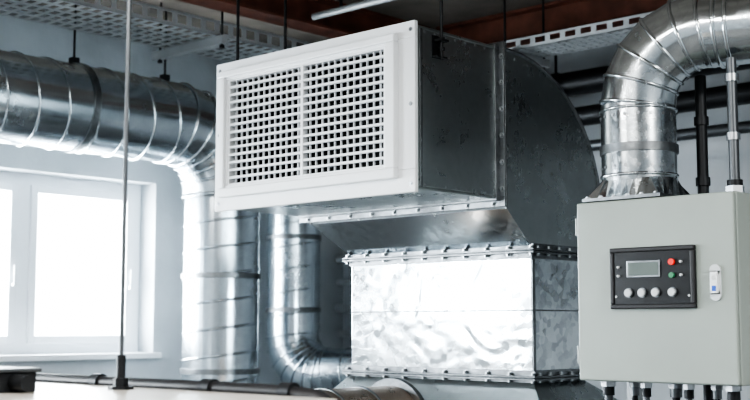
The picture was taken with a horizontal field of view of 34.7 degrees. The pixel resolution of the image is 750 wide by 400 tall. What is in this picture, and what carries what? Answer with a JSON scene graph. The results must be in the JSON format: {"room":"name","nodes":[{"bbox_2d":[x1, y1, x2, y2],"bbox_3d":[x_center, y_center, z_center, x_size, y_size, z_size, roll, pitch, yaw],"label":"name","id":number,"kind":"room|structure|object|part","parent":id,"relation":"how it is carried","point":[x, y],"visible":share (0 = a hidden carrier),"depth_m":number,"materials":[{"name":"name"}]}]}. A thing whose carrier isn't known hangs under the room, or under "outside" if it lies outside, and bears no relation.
{"room":"plant room","nodes":[
{"label":"plant room","id":0,"kind":"room"},
{"bbox_2d":[0,6,342,384],"bbox_3d":[-3.383,0.470,5.185,0.250,3.350,9.000,-6,-8,43],"label":"wall","id":1,"kind":"structure","parent":0,"point":[162,206],"depth_m":7.25,"materials":[{"name":"white paint"}]},
{"bbox_2d":[0,182,133,343],"bbox_3d":[-2.290,0.324,6.430,0.102,0.898,2.356,-6,-8,43],"label":"sash","id":2,"kind":"object","parent":1,"relation":"attached to","point":[9,284],"visible":0.94,"depth_m":6.79,"materials":[{"name":"white plastic"}]},
{"bbox_2d":[0,171,140,354],"bbox_3d":[-2.309,0.326,6.448,0.070,1.018,2.480,-6,-8,43],"label":"frame","id":3,"kind":"object","parent":1,"relation":"attached to","point":[25,181],"visible":0.82,"depth_m":6.86,"materials":[{"name":"white plastic"}]},
{"bbox_2d":[0,352,161,361],"bbox_3d":[-2.210,0.837,6.301,0.200,0.033,2.540,-6,-8,43],"label":"window sill","id":4,"kind":"structure","parent":1,"relation":"attached to","point":[129,355],"depth_m":6.72,"materials":[{"name":"white plastic"}]},
{"bbox_2d":[1,0,556,57],"bbox_3d":[-0.056,-1.595,2.282,9.350,0.150,9.400,-6,-8,43],"label":"ceiling","id":5,"kind":"structure","parent":0,"point":[426,12],"depth_m":6.73,"materials":[{"name":"concrete"}]},
{"bbox_2d":[108,0,133,389],"bbox_3d":[-0.666,-0.455,3.244,0.066,1.913,0.066,-6,-8,43],"label":"support rod","id":6,"kind":"object","parent":5,"relation":"hanging from","point":[120,382],"visible":1,"depth_m":3.18,"materials":[{"name":"metal"}]},
{"bbox_2d":[0,0,310,62],"bbox_3d":[-1.646,-0.998,5.635,0.590,0.333,4.600,-6,-8,43],"label":"cable tray","id":7,"kind":"object","parent":5,"relation":"attached to","point":[217,41],"visible":0.53,"depth_m":6.08,"materials":[{"name":"metal"}]},
{"bbox_2d":[178,0,429,38],"bbox_3d":[-2.516,-1.242,4.126,0.140,0.163,8.180,-6,-8,43],"label":"steel beam","id":8,"kind":"structure","parent":5,"relation":"attached to","point":[299,12],"depth_m":6.40,"materials":[{"name":"brown metal"}]},
{"bbox_2d":[311,0,393,19],"bbox_3d":[0.924,-1.139,5.097,3.400,0.165,0.035,-6,-8,43],"label":"conduit pipe","id":9,"kind":"object","parent":5,"relation":"attached to","point":[341,9],"visible":1,"depth_m":6.07,"materials":[{"name":"metal"}]},
{"bbox_2d":[436,0,666,47],"bbox_3d":[3.095,-1.182,4.605,7.350,0.183,0.140,-6,-8,43],"label":"steel beam","id":10,"kind":"structure","parent":5,"relation":"attached to","point":[559,14],"depth_m":6.56,"materials":[{"name":"brown metal"}]},
{"bbox_2d":[490,0,652,68],"bbox_3d":[2.788,-1.093,4.375,6.700,0.408,0.400,-6,-8,43],"label":"channel","id":11,"kind":"object","parent":5,"relation":"attached to","point":[533,50],"visible":0.3,"depth_m":5.99,"materials":[{"name":"metal"}]},
{"bbox_2d":[582,0,749,202],"bbox_3d":[2.274,-0.724,3.564,3.433,1.311,0.328,-3,-7,29],"label":"duct","id":12,"kind":"object","parent":5,"relation":"hanging from","point":[645,75],"visible":0.98,"depth_m":4.15,"materials":[{"name":"metal"}]},
{"bbox_2d":[343,35,749,399],"bbox_3d":[3.081,0.497,5.445,9.350,3.350,0.200,-6,-8,43],"label":"wall","id":13,"kind":"structure","parent":0,"point":[718,150],"depth_m":6.65,"materials":[{"name":"white paint"}]},
{"bbox_2d":[335,254,351,336],"bbox_3d":[0.811,0.565,7.339,2.850,0.710,0.128,-6,-8,43],"label":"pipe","id":14,"kind":"object","parent":13,"relation":"attached to","point":[339,308],"visible":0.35,"depth_m":8.22,"materials":[{"name":"metal"}]},
{"bbox_2d":[542,48,749,150],"bbox_3d":[3.235,-0.845,4.830,7.500,0.805,0.284,-6,-8,43],"label":"ceiling pipe","id":15,"kind":"object","parent":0,"point":[586,81],"depth_m":6.24,"materials":[{"name":"black metal"}]},
{"bbox_3d":[-0.056,1.861,1.919,9.350,0.100,9.400,-6,-8,43],"label":"floor","id":16,"kind":"structure","parent":0,"visible":0},
{"bbox_2d":[0,4,260,382],"bbox_3d":[-3.287,0.371,4.234,0.476,3.348,7.533,-6,-8,43],"label":"spiral duct","id":17,"kind":"object","parent":16,"relation":"on","point":[73,106],"visible":0.85,"depth_m":6.51,"materials":[{"name":"metal"}]},
{"bbox_2d":[0,382,335,399],"bbox_3d":[-1.307,1.210,3.071,2.350,1.435,1.070,-6,-8,43],"label":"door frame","id":18,"kind":"structure","parent":16,"relation":"on","point":[44,390],"depth_m":2.91,"materials":[{"name":"beige ceramic"}]},
{"bbox_2d":[0,366,41,392],"bbox_3d":[-0.971,0.456,3.048,0.300,0.060,0.160,-6,-8,43],"label":"junction box","id":19,"kind":"object","parent":18,"relation":"on","point":[12,379],"visible":1,"depth_m":2.97,"materials":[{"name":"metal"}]},
{"bbox_2d":[36,373,333,398],"bbox_3d":[-0.538,1.201,3.128,1.398,1.465,0.048,-6,-8,43],"label":"hose","id":20,"kind":"object","parent":18,"relation":"attached to","point":[210,385],"visible":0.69,"depth_m":3.11,"materials":[{"name":"metal"}]},
{"bbox_2d":[265,45,351,388],"bbox_3d":[-0.149,0.691,7.283,1.172,3.348,0.390,-3,-7,29],"label":"spiral duct","id":21,"kind":"object","parent":16,"relation":"on","point":[297,353],"visible":0.4,"depth_m":7.35,"materials":[{"name":"metal"}]},
{"bbox_2d":[215,0,617,399],"bbox_3d":[0.025,0.438,4.876,1.260,3.348,1.745,-6,-8,43],"label":"ventilation unit","id":22,"kind":"object","parent":16,"relation":"on","point":[451,172],"visible":0.98,"depth_m":4.86,"materials":[{"name":"galvanised steel"},{"name":"steel"}]},
{"bbox_2d":[218,33,397,197],"bbox_3d":[-0.278,-0.308,4.713,0.991,0.534,0.050,-6,-8,43],"label":"grille","id":23,"kind":"object","parent":22,"relation":"attached to","point":[380,175],"depth_m":4.69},
{"bbox_3d":[-0.259,-0.302,4.709,1.120,0.629,0.018,-6,-8,43],"label":"plate","id":24,"kind":"part","parent":22,"relation":"part of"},
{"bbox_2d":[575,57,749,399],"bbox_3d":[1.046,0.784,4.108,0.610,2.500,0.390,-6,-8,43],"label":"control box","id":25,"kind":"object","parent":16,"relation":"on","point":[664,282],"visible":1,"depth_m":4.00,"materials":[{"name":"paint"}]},
{"bbox_3d":[0.939,0.301,4.035,0.596,0.621,0.017,-6,-8,43],"label":"door","id":26,"kind":"part","parent":25,"relation":"part of","materials":[{"name":"paint"}]}
]}

